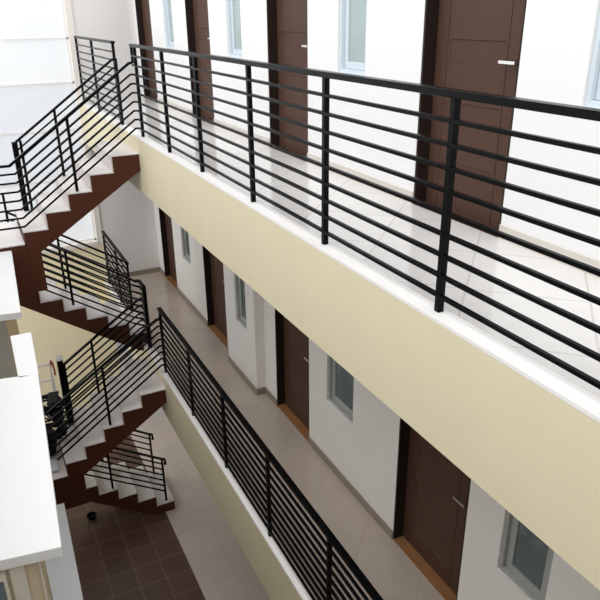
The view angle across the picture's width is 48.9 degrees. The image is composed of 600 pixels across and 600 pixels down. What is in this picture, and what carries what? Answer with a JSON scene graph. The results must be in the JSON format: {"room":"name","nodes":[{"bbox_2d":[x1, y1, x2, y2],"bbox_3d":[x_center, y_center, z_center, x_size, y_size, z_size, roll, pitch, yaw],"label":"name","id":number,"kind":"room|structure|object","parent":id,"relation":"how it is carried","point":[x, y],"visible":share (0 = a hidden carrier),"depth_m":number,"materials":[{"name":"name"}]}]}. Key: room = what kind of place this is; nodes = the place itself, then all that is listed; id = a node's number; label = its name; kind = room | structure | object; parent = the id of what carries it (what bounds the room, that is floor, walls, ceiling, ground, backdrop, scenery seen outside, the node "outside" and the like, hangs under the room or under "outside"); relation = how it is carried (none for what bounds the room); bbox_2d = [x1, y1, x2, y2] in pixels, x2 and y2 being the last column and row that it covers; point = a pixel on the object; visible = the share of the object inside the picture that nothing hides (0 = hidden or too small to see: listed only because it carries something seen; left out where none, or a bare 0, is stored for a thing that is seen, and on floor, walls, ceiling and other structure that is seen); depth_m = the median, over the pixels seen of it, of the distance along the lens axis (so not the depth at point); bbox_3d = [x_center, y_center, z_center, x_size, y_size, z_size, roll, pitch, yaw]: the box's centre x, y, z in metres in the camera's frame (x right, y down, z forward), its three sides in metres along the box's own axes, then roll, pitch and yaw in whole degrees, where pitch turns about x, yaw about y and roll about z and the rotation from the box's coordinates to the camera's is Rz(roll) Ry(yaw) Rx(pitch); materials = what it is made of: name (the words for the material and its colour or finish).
{"room":"apartment building courtyard","nodes":[
{"label":"apartment building courtyard","id":0,"kind":"room"},
{"bbox_2d":[6,319,18,376],"bbox_3d":[-3.338,1.071,7.995,0.114,3.164,0.572,-12,26,-24],"label":"wall","id":1,"kind":"structure","parent":0,"point":[12,326],"depth_m":7.40,"materials":[{"name":"beige paint"}]},
{"bbox_2d":[0,561,52,599],"bbox_3d":[-2.007,2.515,4.647,0.607,3.164,1.739,-12,26,-24],"label":"wall","id":2,"kind":"structure","parent":0,"point":[32,571],"depth_m":3.48,"materials":[{"name":"beige paint"}]},
{"bbox_2d":[0,571,11,599],"bbox_3d":[-1.675,2.662,3.810,0.419,2.691,0.038,-12,26,-24],"label":"window","id":3,"kind":"structure","parent":2,"relation":"in","point":[5,594],"depth_m":3.38,"materials":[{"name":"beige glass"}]},
{"bbox_2d":[9,565,31,599],"bbox_3d":[-1.445,2.787,4.009,0.070,3.164,0.049,-12,26,-24],"label":"trim","id":4,"kind":"structure","parent":2,"relation":"attached to","point":[17,574],"depth_m":3.41,"materials":[{"name":"white paint"}]},
{"bbox_2d":[0,374,62,570],"bbox_3d":[-1.962,0.980,4.124,0.832,0.067,2.094,-12,26,-24],"label":"concrete ledge","id":5,"kind":"object","parent":2,"relation":"on","point":[29,521],"visible":1,"depth_m":3.86,"materials":[{"name":"white paint"}]},
{"bbox_2d":[0,321,16,378],"bbox_3d":[-3.638,1.194,7.719,0.692,3.164,0.842,-12,26,-24],"label":"wall pier","id":6,"kind":"object","parent":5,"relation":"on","point":[7,366],"depth_m":7.19,"materials":[{"name":"grey paint"}]},
{"bbox_2d":[0,251,21,320],"bbox_3d":[-3.324,-0.125,6.693,0.909,0.067,1.900,-12,26,-24],"label":"concrete ledge","id":7,"kind":"object","parent":6,"relation":"on","point":[10,309],"visible":1,"depth_m":6.53,"materials":[{"name":"white paint"}]},
{"bbox_2d":[10,332,39,380],"bbox_3d":[-2.213,0.460,5.323,0.175,0.067,0.786,-12,26,-24],"label":"concrete ledge","id":8,"kind":"object","parent":5,"relation":"attached to","point":[22,344],"visible":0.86,"depth_m":5.29,"materials":[{"name":"white paint"}]},
{"bbox_2d":[38,562,48,599],"bbox_3d":[-1.345,2.769,4.046,0.012,3.164,0.022,-12,26,-24],"label":"trim","id":9,"kind":"structure","parent":2,"relation":"attached to","point":[39,563],"depth_m":3.48,"materials":[{"name":"white paint"}]},
{"bbox_2d":[17,0,165,429],"bbox_3d":[-4.932,-1.635,11.400,4.774,9.790,0.216,-12,26,-24],"label":"wall","id":10,"kind":"structure","parent":0,"point":[127,216],"depth_m":12.23,"materials":[{"name":"grey paint"}]},
{"bbox_2d":[0,0,102,246],"bbox_3d":[-5.397,-3.374,10.379,3.758,5.778,0.248,-12,26,-24],"label":"window","id":11,"kind":"structure","parent":10,"relation":"in","point":[66,37],"depth_m":10.99,"materials":[{"name":"white paint"}]},
{"bbox_2d":[41,239,97,253],"bbox_3d":[-5.409,-0.747,11.488,3.661,0.076,0.270,-12,26,-24],"label":"sill","id":12,"kind":"structure","parent":10,"relation":"on","point":[93,242],"depth_m":11.96,"materials":[{"name":"paint"}]},
{"bbox_2d":[115,267,159,277],"bbox_3d":[-3.122,-0.524,12.728,0.869,0.092,0.013,-12,26,-24],"label":"baseboard","id":13,"kind":"structure","parent":10,"relation":"attached to","point":[157,269],"depth_m":12.77,"materials":[{"name":"beige tile"}]},
{"bbox_2d":[66,416,270,599],"bbox_3d":[-1.748,5.380,7.638,4.774,0.130,13.770,-12,26,-24],"label":"floor","id":14,"kind":"structure","parent":0,"point":[121,553],"depth_m":10.70,"materials":[{"name":"brown tile"}]},
{"bbox_2d":[86,511,95,519],"bbox_3d":[-3.563,3.701,11.285,0.164,0.071,0.164,-12,26,-24],"label":"plant pot","id":15,"kind":"object","parent":14,"relation":"on","point":[91,515],"visible":1,"depth_m":11.28,"materials":[{"name":"black plastic"}]},
{"bbox_2d":[84,458,174,514],"bbox_3d":[-3.741,2.868,10.873,3.013,1.931,0.944,-12,26,-24],"label":"flight","id":16,"kind":"object","parent":14,"relation":"on","point":[126,496],"visible":0.39,"depth_m":11.19,"materials":[{"name":"white tile"}]},
{"bbox_2d":[45,406,154,474],"bbox_3d":[-3.955,2.175,10.928,2.994,2.776,0.048,-12,26,-24],"label":"railing","id":17,"kind":"object","parent":16,"relation":"on","point":[150,435],"visible":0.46,"depth_m":11.69,"materials":[{"name":"black metal"}]},
{"bbox_2d":[47,436,167,500],"bbox_3d":[-3.597,2.457,10.271,2.994,2.776,0.048,-12,26,-24],"label":"railing","id":18,"kind":"object","parent":16,"relation":"on","point":[116,448],"visible":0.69,"depth_m":10.86,"materials":[{"name":"black metal"}]},
{"bbox_2d":[223,264,265,388],"bbox_3d":[-0.754,-0.328,8.550,0.120,3.024,1.037,-12,26,-24],"label":"wall","id":19,"kind":"structure","parent":0,"point":[245,346],"depth_m":8.69,"materials":[{"name":"white paint"}]},
{"bbox_2d":[235,274,246,328],"bbox_3d":[-0.700,-0.282,8.539,0.159,1.318,0.378,-12,26,-24],"label":"window","id":20,"kind":"structure","parent":19,"relation":"in","point":[239,283],"depth_m":8.73,"materials":[{"name":"grey glass"}]},
{"bbox_2d":[228,355,276,405],"bbox_3d":[-0.669,1.078,8.991,0.134,0.092,1.406,-12,26,-24],"label":"baseboard","id":21,"kind":"structure","parent":19,"relation":"attached to","point":[256,391],"depth_m":8.77,"materials":[{"name":"beige tile"}]},
{"bbox_2d":[112,272,444,599],"bbox_3d":[-0.082,2.045,7.115,0.977,0.194,13.770,-12,26,-24],"label":"floor","id":22,"kind":"structure","parent":0,"point":[390,571],"depth_m":7.26,"materials":[{"name":"beige tile"}]},
{"bbox_2d":[19,277,146,350],"bbox_3d":[-3.814,-0.054,9.577,2.900,2.104,0.944,-12,26,-24],"label":"flight","id":23,"kind":"object","parent":22,"relation":"on","point":[49,304],"visible":0.52,"depth_m":9.62,"materials":[{"name":"white tile"}]},
{"bbox_2d":[2,195,129,306],"bbox_3d":[-3.455,-0.678,9.975,1.616,2.104,0.048,-12,26,-24],"label":"railing","id":24,"kind":"object","parent":23,"relation":"on","point":[3,197],"visible":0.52,"depth_m":10.13,"materials":[{"name":"black metal"}]},
{"bbox_2d":[104,282,301,599],"bbox_3d":[-0.540,2.385,7.011,0.162,0.688,13.770,-12,26,-24],"label":"fascia","id":25,"kind":"object","parent":22,"relation":"attached to","point":[269,571],"visible":0.56,"depth_m":7.30,"materials":[{"name":"beige paint"}]},
{"bbox_2d":[104,280,316,599],"bbox_3d":[-0.568,2.064,6.858,0.108,0.024,13.770,-12,26,-24],"label":"curb","id":26,"kind":"object","parent":25,"relation":"on","point":[285,565],"visible":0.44,"depth_m":6.99,"materials":[{"name":"white paint"}]},
{"bbox_2d":[42,244,151,347],"bbox_3d":[-3.038,-0.125,9.319,1.653,2.071,0.292,-12,26,-24],"label":"railing","id":27,"kind":"object","parent":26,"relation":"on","point":[142,287],"visible":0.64,"depth_m":9.49,"materials":[{"name":"black metal"}]},
{"bbox_2d":[101,231,133,309],"bbox_3d":[-3.141,-0.445,11.358,0.054,1.032,1.912,-12,26,-24],"label":"railing","id":28,"kind":"object","parent":26,"relation":"on","point":[115,251],"visible":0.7,"depth_m":11.25,"materials":[{"name":"black metal"}]},
{"bbox_2d":[157,307,382,599],"bbox_3d":[0.310,2.290,5.053,0.054,0.987,9.860,-12,26,-24],"label":"railing","id":29,"kind":"object","parent":26,"relation":"on","point":[269,458],"visible":0.98,"depth_m":6.13,"materials":[{"name":"black metal"}]},
{"bbox_2d":[88,97,599,397],"bbox_3d":[-0.112,-0.965,5.805,1.020,0.194,13.770,-12,26,-24],"label":"floor","id":30,"kind":"structure","parent":0,"point":[583,308],"depth_m":4.02,"materials":[{"name":"tile"}]},
{"bbox_2d":[80,105,599,590],"bbox_3d":[-0.589,-0.630,5.688,0.162,0.668,13.770,-12,26,-24],"label":"fascia","id":31,"kind":"object","parent":30,"relation":"attached to","point":[534,453],"visible":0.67,"depth_m":3.32,"materials":[{"name":"beige paint"}]},
{"bbox_2d":[79,101,599,422],"bbox_3d":[-0.617,-0.942,5.539,0.108,0.024,13.770,-12,26,-24],"label":"curb","id":32,"kind":"object","parent":31,"relation":"on","point":[577,397],"visible":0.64,"depth_m":3.28,"materials":[{"name":"white paint"}]},
{"bbox_2d":[73,36,120,120],"bbox_3d":[-2.988,-3.290,9.673,0.054,1.026,2.808,-12,26,-24],"label":"railing","id":33,"kind":"object","parent":32,"relation":"on","point":[112,43],"visible":0.73,"depth_m":9.61,"materials":[{"name":"black metal"}]},
{"bbox_2d":[129,44,599,389],"bbox_3d":[0.276,-0.723,3.701,0.054,1.026,9.796,-12,26,-24],"label":"railing","id":34,"kind":"object","parent":32,"relation":"on","point":[456,95],"visible":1,"depth_m":3.13,"materials":[{"name":"black metal"}]},
{"bbox_2d":[133,0,599,599],"bbox_3d":[0.382,-1.179,6.114,0.238,6.507,13.986,-12,26,-24],"label":"wall","id":35,"kind":"structure","parent":0,"point":[558,40],"depth_m":5.12,"materials":[{"name":"white paint"}]},
{"bbox_2d":[135,0,157,102],"bbox_3d":[-2.436,-4.418,10.772,0.219,2.214,0.896,-12,26,-24],"label":"door","id":36,"kind":"structure","parent":35,"relation":"in","point":[142,6],"depth_m":11.09,"materials":[{"name":"brown wood"}]},
{"bbox_2d":[158,207,176,289],"bbox_3d":[-2.319,-1.339,11.923,0.219,2.214,0.832,-12,26,-24],"label":"door","id":37,"kind":"structure","parent":35,"relation":"in","point":[165,220],"depth_m":12.33,"materials":[{"name":"brown wood"}]},
{"bbox_2d":[163,0,174,48],"bbox_3d":[-1.825,-4.305,9.458,0.159,1.307,0.443,-12,26,-24],"label":"window","id":38,"kind":"structure","parent":35,"relation":"in","point":[167,3],"depth_m":9.67,"materials":[{"name":"metal"}]},
{"bbox_2d":[157,97,192,116],"bbox_3d":[-1.923,-2.949,10.046,0.011,0.092,1.793,-12,26,-24],"label":"baseboard","id":39,"kind":"structure","parent":35,"relation":"attached to","point":[159,99],"depth_m":9.85,"materials":[{"name":"tile"}]},
{"bbox_2d":[181,227,190,263],"bbox_3d":[-1.818,-1.269,10.832,0.159,1.318,0.443,-12,26,-24],"label":"window","id":40,"kind":"structure","parent":35,"relation":"in","point":[185,237],"depth_m":11.08,"materials":[{"name":"grey glass"}]},
{"bbox_2d":[177,287,207,325],"bbox_3d":[-1.857,0.090,11.290,0.013,0.092,1.631,-12,26,-24],"label":"baseboard","id":41,"kind":"structure","parent":35,"relation":"attached to","point":[179,291],"depth_m":11.20,"materials":[{"name":"beige tile"}]},
{"bbox_2d":[185,0,213,124],"bbox_3d":[-1.227,-3.467,8.560,0.219,2.214,0.907,-12,26,-24],"label":"door","id":42,"kind":"structure","parent":35,"relation":"in","point":[197,21],"depth_m":8.82,"materials":[{"name":"brown wood"}]},
{"bbox_2d":[202,245,227,347],"bbox_3d":[-1.197,-0.456,9.870,0.219,2.214,0.907,-12,26,-24],"label":"door","id":43,"kind":"structure","parent":35,"relation":"in","point":[213,267],"depth_m":10.24,"materials":[{"name":"brown wood"}]},
{"bbox_2d":[227,0,241,57],"bbox_3d":[-0.667,-3.394,7.339,0.159,1.307,0.443,-12,26,-24],"label":"window","id":44,"kind":"structure","parent":35,"relation":"in","point":[233,6],"depth_m":7.54,"materials":[{"name":"metal"}]},
{"bbox_2d":[214,118,269,146],"bbox_3d":[-0.721,-2.004,7.847,0.011,0.092,1.750,-12,26,-24],"label":"baseboard","id":45,"kind":"structure","parent":35,"relation":"attached to","point":[215,120],"depth_m":7.82,"materials":[{"name":"tile"}]},
{"bbox_2d":[266,0,307,161],"bbox_3d":[-0.038,-2.531,6.383,0.219,2.214,0.896,-12,26,-24],"label":"door","id":46,"kind":"structure","parent":35,"relation":"in","point":[287,28],"depth_m":6.63,"materials":[{"name":"brown wood"}]},
{"bbox_2d":[275,309,308,440],"bbox_3d":[-0.007,0.479,7.693,0.219,2.214,0.896,-12,26,-24],"label":"door","id":47,"kind":"structure","parent":35,"relation":"in","point":[292,345],"depth_m":8.02,"materials":[{"name":"brown wood"}]},
{"bbox_2d":[328,356,353,422],"bbox_3d":[0.486,0.543,6.616,0.159,1.318,0.540,-12,26,-24],"label":"window","id":48,"kind":"structure","parent":35,"relation":"in","point":[340,381],"depth_m":6.83,"materials":[{"name":"grey glass"}]},
{"bbox_2d":[308,437,392,538],"bbox_3d":[0.491,1.936,6.993,0.013,0.092,1.728,-12,26,-24],"label":"baseboard","id":49,"kind":"structure","parent":35,"relation":"attached to","point":[357,495],"depth_m":6.87,"materials":[{"name":"beige tile"}]},
{"bbox_2d":[339,0,366,74],"bbox_3d":[0.496,-2.479,5.210,0.159,1.307,0.443,-12,26,-24],"label":"window","id":50,"kind":"structure","parent":35,"relation":"in","point":[353,13],"depth_m":5.39,"materials":[{"name":"metal"}]},
{"bbox_2d":[307,153,412,203],"bbox_3d":[0.461,-1.074,5.683,0.011,0.092,1.728,-12,26,-24],"label":"baseboard","id":51,"kind":"structure","parent":35,"relation":"attached to","point":[335,165],"depth_m":5.50,"materials":[{"name":"tile"}]},
{"bbox_2d":[392,418,470,599],"bbox_3d":[1.180,1.413,5.521,0.219,2.214,0.940,-12,26,-24],"label":"door","id":52,"kind":"structure","parent":35,"relation":"in","point":[432,495],"depth_m":5.78,"materials":[{"name":"brown wood"}]},
{"bbox_2d":[412,0,526,237],"bbox_3d":[1.150,-1.597,4.210,0.219,2.214,0.940,-12,26,-24],"label":"door","id":53,"kind":"structure","parent":35,"relation":"in","point":[471,45],"depth_m":4.37,"materials":[{"name":"brown wood"}]},
{"bbox_2d":[499,511,553,599],"bbox_3d":[1.644,1.454,4.496,0.159,1.318,0.454,-12,26,-24],"label":"window","id":54,"kind":"structure","parent":35,"relation":"in","point":[525,558],"depth_m":4.68,"materials":[{"name":"grey glass"}]},
{"bbox_2d":[498,224,599,278],"bbox_3d":[2.339,0.403,2.247,0.011,0.092,4.763,-12,26,-24],"label":"baseboard","id":55,"kind":"structure","parent":35,"relation":"attached to","point":[561,250],"depth_m":3.83,"materials":[{"name":"tile"}]},
{"bbox_2d":[584,9,599,107],"bbox_3d":[1.664,-1.561,3.073,0.159,1.307,0.443,-12,26,-24],"label":"window","id":56,"kind":"structure","parent":35,"relation":"in","point":[592,99],"depth_m":3.41,"materials":[{"name":"metal"}]},
{"bbox_3d":[-2.142,3.325,4.067,0.410,6.496,9.709,-12,26,-24],"label":"wall","id":57,"kind":"structure","parent":0,"visible":0},
{"bbox_2d":[0,221,47,294],"bbox_3d":[-4.573,-0.550,8.259,2.338,0.614,2.078,-12,26,-24],"label":"stair landing","id":58,"kind":"structure","parent":57,"relation":"attached to","point":[29,268],"depth_m":7.84,"materials":[{"name":"brown paint"}]},
{"bbox_2d":[0,47,138,230],"bbox_3d":[-3.531,-1.566,7.209,3.658,2.169,0.056,-12,26,-24],"label":"railing","id":59,"kind":"object","parent":58,"relation":"on","point":[65,118],"visible":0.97,"depth_m":7.60,"materials":[{"name":"black metal"}]},
{"bbox_2d":[15,140,140,253],"bbox_3d":[-2.801,-1.334,8.259,1.430,1.041,1.041,-12,26,-24],"label":"flight","id":60,"kind":"object","parent":58,"relation":"on","point":[122,163],"visible":0.77,"depth_m":7.88,"materials":[{"name":"brown paint"}]},
{"bbox_2d":[11,58,123,210],"bbox_3d":[-2.933,-2.106,8.411,1.406,1.801,0.094,-12,26,-24],"label":"railing","id":61,"kind":"object","parent":60,"relation":"on","point":[15,148],"visible":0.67,"depth_m":8.30,"materials":[{"name":"black metal"}]},
{"bbox_2d":[45,503,82,599],"bbox_3d":[-2.268,3.653,6.138,0.932,0.108,5.216,-12,26,-24],"label":"concrete ledge","id":62,"kind":"object","parent":57,"relation":"attached to","point":[63,576],"visible":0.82,"depth_m":7.42,"materials":[{"name":"white paint"}]},
{"bbox_2d":[52,439,88,509],"bbox_3d":[-4.520,2.474,9.587,2.387,0.553,2.078,-12,26,-24],"label":"stair landing","id":63,"kind":"structure","parent":57,"relation":"attached to","point":[72,492],"depth_m":9.15,"materials":[{"name":"brown paint"}]},
{"bbox_2d":[37,360,58,406],"bbox_3d":[-3.975,1.382,10.240,0.429,0.921,0.314,-12,26,-24],"label":"ladder","id":64,"kind":"object","parent":63,"relation":"on","point":[50,362],"visible":0.31,"depth_m":10.18,"materials":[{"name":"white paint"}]},
{"bbox_2d":[48,439,56,458],"bbox_3d":[-3.830,2.164,9.390,0.706,0.130,0.397,-7,24,-15],"label":"folding chair","id":65,"kind":"object","parent":63,"relation":"on","point":[52,450],"visible":0.22,"depth_m":9.39,"materials":[{"name":"black plastic"}]},
{"bbox_2d":[47,428,56,443],"bbox_3d":[-3.843,2.018,9.414,0.706,0.130,0.397,-22,31,-40],"label":"folding chair","id":66,"kind":"object","parent":65,"relation":"on","point":[51,430],"visible":0.06,"depth_m":9.51,"materials":[{"name":"black plastic"}]},
{"bbox_2d":[46,420,67,439],"bbox_3d":[-3.662,1.895,9.367,0.702,0.142,0.397,-7,24,-15],"label":"folding chair","id":67,"kind":"object","parent":66,"relation":"on","point":[65,426],"visible":0.32,"depth_m":9.31,"materials":[{"name":"black plastic"}]},
{"bbox_2d":[45,414,64,426],"bbox_3d":[-3.746,1.765,9.356,0.702,0.142,0.397,-22,31,-40],"label":"folding chair","id":68,"kind":"object","parent":67,"relation":"on","point":[49,416],"visible":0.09,"depth_m":9.46,"materials":[{"name":"black plastic"}]},
{"bbox_2d":[46,407,63,425],"bbox_3d":[-3.685,1.677,9.260,0.706,0.130,0.397,-7,24,-15],"label":"folding chair","id":69,"kind":"object","parent":68,"relation":"on","point":[61,414],"visible":0.28,"depth_m":9.19,"materials":[{"name":"black plastic"}]},
{"bbox_2d":[42,395,66,412],"bbox_3d":[-3.698,1.532,9.284,0.706,0.130,0.397,-22,31,-40],"label":"folding chair","id":70,"kind":"object","parent":69,"relation":"on","point":[63,403],"visible":0.16,"depth_m":9.35,"materials":[{"name":"black plastic"}]},
{"bbox_2d":[42,391,58,409],"bbox_3d":[-3.715,1.450,9.147,0.702,0.142,0.397,-7,24,-15],"label":"folding chair","id":71,"kind":"object","parent":70,"relation":"on","point":[52,399],"visible":0.34,"depth_m":9.16,"materials":[{"name":"black plastic"}]},
{"bbox_2d":[50,455,58,473],"bbox_3d":[-3.514,2.296,9.260,0.205,0.015,0.497,-12,26,-24],"label":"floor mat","id":72,"kind":"object","parent":63,"relation":"on","point":[54,464],"visible":0.36,"depth_m":9.23,"materials":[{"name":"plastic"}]},
{"bbox_2d":[44,317,164,459],"bbox_3d":[-2.909,1.385,8.812,2.340,2.032,0.048,-12,26,-24],"label":"railing","id":73,"kind":"object","parent":63,"relation":"on","point":[148,326],"visible":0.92,"depth_m":8.88,"materials":[{"name":"black metal"}]},
{"bbox_2d":[56,358,166,479],"bbox_3d":[-2.761,1.675,9.573,1.450,1.041,1.041,-12,26,-24],"label":"flight","id":74,"kind":"object","parent":63,"relation":"on","point":[150,396],"visible":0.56,"depth_m":9.23,"materials":[{"name":"white tile"}]},
{"bbox_2d":[55,297,146,425],"bbox_3d":[-2.885,0.905,9.730,1.317,1.792,0.119,-12,26,-24],"label":"railing","id":75,"kind":"object","parent":74,"relation":"on","point":[63,377],"visible":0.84,"depth_m":9.63,"materials":[{"name":"black metal"}]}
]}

